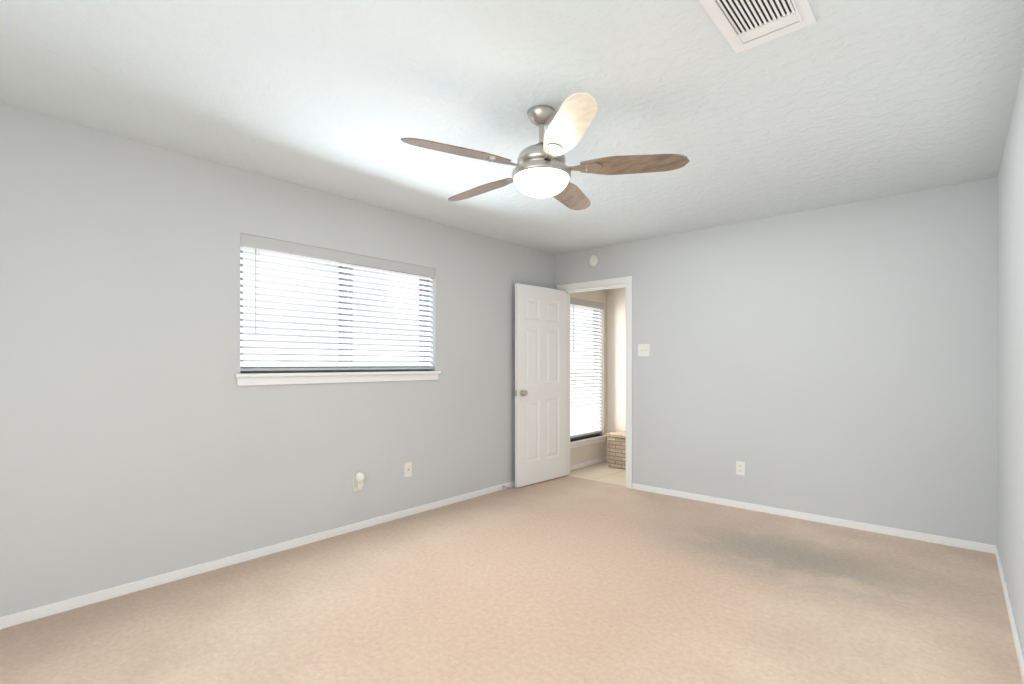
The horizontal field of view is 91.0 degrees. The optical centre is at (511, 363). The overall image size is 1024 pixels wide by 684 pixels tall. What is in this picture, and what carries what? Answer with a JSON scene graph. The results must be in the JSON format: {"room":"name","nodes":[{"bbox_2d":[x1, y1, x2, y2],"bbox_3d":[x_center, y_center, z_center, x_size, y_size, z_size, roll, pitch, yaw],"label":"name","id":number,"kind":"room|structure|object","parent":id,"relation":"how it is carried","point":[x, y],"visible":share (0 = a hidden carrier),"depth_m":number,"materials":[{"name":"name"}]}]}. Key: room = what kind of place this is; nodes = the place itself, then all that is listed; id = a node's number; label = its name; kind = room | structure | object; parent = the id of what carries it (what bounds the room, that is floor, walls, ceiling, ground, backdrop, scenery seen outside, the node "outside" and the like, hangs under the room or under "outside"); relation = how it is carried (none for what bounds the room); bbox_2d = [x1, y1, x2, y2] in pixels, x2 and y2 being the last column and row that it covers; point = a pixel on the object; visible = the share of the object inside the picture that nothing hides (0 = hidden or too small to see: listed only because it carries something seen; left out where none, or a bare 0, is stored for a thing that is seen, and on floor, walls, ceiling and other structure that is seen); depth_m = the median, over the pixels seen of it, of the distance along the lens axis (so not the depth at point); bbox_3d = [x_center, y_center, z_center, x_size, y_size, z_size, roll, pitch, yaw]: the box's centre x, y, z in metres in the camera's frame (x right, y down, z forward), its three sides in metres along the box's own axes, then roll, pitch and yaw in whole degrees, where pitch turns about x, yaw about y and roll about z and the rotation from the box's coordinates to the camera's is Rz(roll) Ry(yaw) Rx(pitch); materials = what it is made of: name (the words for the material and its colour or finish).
{"room":"empty bedroom","nodes":[
{"label":"empty bedroom","id":0,"kind":"room"},
{"bbox_2d":[0,104,606,616],"bbox_3d":[-0.964,0.010,4.054,0.140,2.440,6.700,0,0,41],"label":"wall","id":1,"kind":"structure","parent":0,"point":[142,434],"depth_m":2.90,"materials":[{"name":"grey paint"}]},
{"bbox_2d":[0,481,514,628],"bbox_3d":[-1.270,1.202,3.591,0.012,0.055,5.320,0,0,41],"label":"baseboard","id":2,"kind":"structure","parent":1,"relation":"attached to","point":[10,620],"depth_m":2.99,"materials":[{"name":"white wood"}]},
{"bbox_2d":[234,245,440,385],"bbox_3d":[-1.208,-0.340,3.746,0.164,0.950,1.635,0,0,41],"label":"window","id":3,"kind":"structure","parent":1,"relation":"in","point":[248,379],"depth_m":3.70,"materials":[{"name":"white"}]},
{"bbox_2d":[240,233,434,370],"bbox_3d":[-1.199,-0.385,3.739,0.069,0.857,1.561,0,0,41],"label":"window blinds","id":4,"kind":"object","parent":3,"relation":"attached to","point":[266,244],"visible":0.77,"depth_m":3.61,"materials":[{"name":"white plastic"}]},
{"bbox_2d":[353,472,364,490],"bbox_3d":[-1.124,0.867,3.720,0.060,0.141,0.078,0,0,41],"label":"outlet","id":5,"kind":"object","parent":1,"relation":"attached to","point":[358,480],"depth_m":3.71,"materials":[{"name":"white plastic"}]},
{"bbox_2d":[404,462,411,476],"bbox_3d":[-0.839,0.855,4.078,0.017,0.116,0.072,0,0,41],"label":"outlet plate","id":6,"kind":"object","parent":1,"relation":"attached to","point":[407,469],"visible":1,"depth_m":4.07,"materials":[{"name":"white plastic"}]},
{"bbox_2d":[570,305,605,448],"bbox_3d":[0.876,0.102,6.119,0.164,1.745,0.820,0,0,41],"label":"window","id":7,"kind":"structure","parent":1,"relation":"in","point":[593,369],"depth_m":6.19,"materials":[{"name":"grey plastic"}]},
{"bbox_2d":[570,298,602,437],"bbox_3d":[0.885,0.047,6.111,0.069,1.631,0.746,0,0,41],"label":"window blinds","id":8,"kind":"object","parent":7,"relation":"attached to","point":[585,429],"visible":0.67,"depth_m":6.12,"materials":[{"name":"grey plastic"}]},
{"bbox_2d":[570,456,607,470],"bbox_3d":[0.885,1.202,6.044,0.012,0.055,0.930,0,0,41],"label":"baseboard","id":9,"kind":"structure","parent":1,"relation":"attached to","point":[595,461],"depth_m":6.08,"materials":[{"name":"white wood"}]},
{"bbox_2d":[0,475,1022,683],"bbox_3d":[0.072,1.280,2.446,3.540,0.100,5.370,0,0,41],"label":"floor","id":10,"kind":"structure","parent":0,"point":[566,579],"depth_m":2.52,"materials":[{"name":"beige carpet"}]},
{"bbox_2d":[0,0,1023,254],"bbox_3d":[0.419,-1.260,2.840,3.820,0.100,6.700,0,0,41],"label":"ceiling","id":11,"kind":"structure","parent":0,"point":[838,102],"depth_m":2.26,"materials":[{"name":"white paint"}]},
{"bbox_2d":[401,93,689,209],"bbox_3d":[0.106,-1.009,2.462,1.259,0.402,1.302,0,0,41],"label":"ceiling fan","id":12,"kind":"object","parent":11,"relation":"hanging from","point":[541,170],"visible":1,"depth_m":2.32,"materials":[{"name":"brown wood"}]},
{"bbox_2d":[699,0,815,53],"bbox_3d":[0.844,-1.204,1.718,0.270,0.011,0.385,0,0,41],"label":"ceiling vent","id":13,"kind":"object","parent":11,"relation":"in","point":[742,25],"visible":1,"depth_m":1.75,"materials":[{"name":"white metal"}]},
{"bbox_2d":[567,461,625,485],"bbox_3d":[2.138,1.282,4.904,3.400,0.096,1.050,0,0,41],"label":"floor","id":14,"kind":"structure","parent":0,"point":[603,472],"depth_m":5.67,"materials":[{"name":"beige tile"}]},
{"bbox_2d":[606,431,625,468],"bbox_3d":[1.988,1.032,5.502,2.015,0.395,0.322,0,0,41],"label":"hearth","id":15,"kind":"object","parent":14,"relation":"on","point":[616,449],"visible":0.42,"depth_m":5.97,"materials":[{"name":"beige brick"}]},
{"bbox_2d":[607,287,625,455],"bbox_3d":[2.583,0.010,5.304,3.540,2.440,0.140,0,0,41],"label":"wall","id":16,"kind":"structure","parent":0,"point":[616,359],"depth_m":6.32,"materials":[{"name":"beige paint"}]},
{"bbox_2d":[555,177,997,545],"bbox_3d":[1.854,0.010,4.474,3.540,2.440,0.130,0,0,41],"label":"wall","id":17,"kind":"structure","parent":0,"point":[839,361],"depth_m":3.87,"materials":[{"name":"grey paint"}]},
{"bbox_2d":[589,255,598,265],"bbox_3d":[0.850,-1.080,5.255,0.120,0.120,0.022,0,0,41],"label":"disc","id":18,"kind":"object","parent":17,"relation":"attached to","point":[593,260],"visible":1,"depth_m":5.24,"materials":[{"name":"white plastic"}]},
{"bbox_2d":[557,276,631,488],"bbox_3d":[0.892,0.181,5.326,0.916,2.098,0.172,0,0,41],"label":"door frame","id":19,"kind":"structure","parent":17,"relation":"attached to","point":[626,282],"depth_m":5.04,"materials":[{"name":"white wood"}]},
{"bbox_2d":[514,283,565,487],"bbox_3d":[0.311,0.210,5.247,0.159,2.015,0.770,0,0,45],"label":"door","id":20,"kind":"structure","parent":19,"relation":"attached to","point":[540,384],"depth_m":5.20,"materials":[{"name":"white painted wood"},{"name":"brushed nickel"}]},
{"bbox_2d":[638,344,649,355],"bbox_3d":[1.275,-0.135,4.883,0.118,0.118,0.020,0,0,41],"label":"switch plate","id":21,"kind":"object","parent":17,"relation":"attached to","point":[643,349],"visible":1,"depth_m":4.88,"materials":[{"name":"white plastic"}]},
{"bbox_2d":[736,461,744,475],"bbox_3d":[1.951,0.890,4.296,0.072,0.116,0.009,0,0,41],"label":"outlet","id":22,"kind":"object","parent":17,"relation":"attached to","point":[740,467],"visible":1,"depth_m":4.29,"materials":[{"name":"white plastic"}]},
{"bbox_2d":[632,483,991,552],"bbox_3d":[2.150,1.202,4.117,2.565,0.055,0.015,0,0,41],"label":"baseboard","id":23,"kind":"structure","parent":17,"relation":"attached to","point":[959,543],"depth_m":3.86,"materials":[{"name":"white wood"}]},
{"bbox_2d":[998,64,1023,655],"bbox_3d":[1.438,0.010,1.212,0.140,2.440,5.600,0,0,41],"label":"wall","id":24,"kind":"structure","parent":0,"point":[1011,361],"depth_m":2.42,"materials":[{"name":"grey paint"}]},
{"bbox_2d":[992,545,1023,683],"bbox_3d":[1.381,1.202,1.263,0.012,0.055,5.320,0,0,41],"label":"baseboard","id":25,"kind":"structure","parent":24,"relation":"attached to","point":[1019,652],"depth_m":2.37,"materials":[{"name":"white wood"}]},
{"label":"outside","id":26,"kind":"structure","parent":0,"visible":0},
{"bbox_2d":[243,246,418,361],"bbox_3d":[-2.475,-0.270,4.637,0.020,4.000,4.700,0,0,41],"label":"window glass","id":27,"kind":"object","parent":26,"point":[298,279],"depth_m":5.17,"materials":[{"name":"clear glass"}]},
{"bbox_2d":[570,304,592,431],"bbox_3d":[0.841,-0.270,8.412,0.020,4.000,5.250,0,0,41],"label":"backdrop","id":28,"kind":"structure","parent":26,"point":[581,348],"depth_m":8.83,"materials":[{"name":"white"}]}
]}

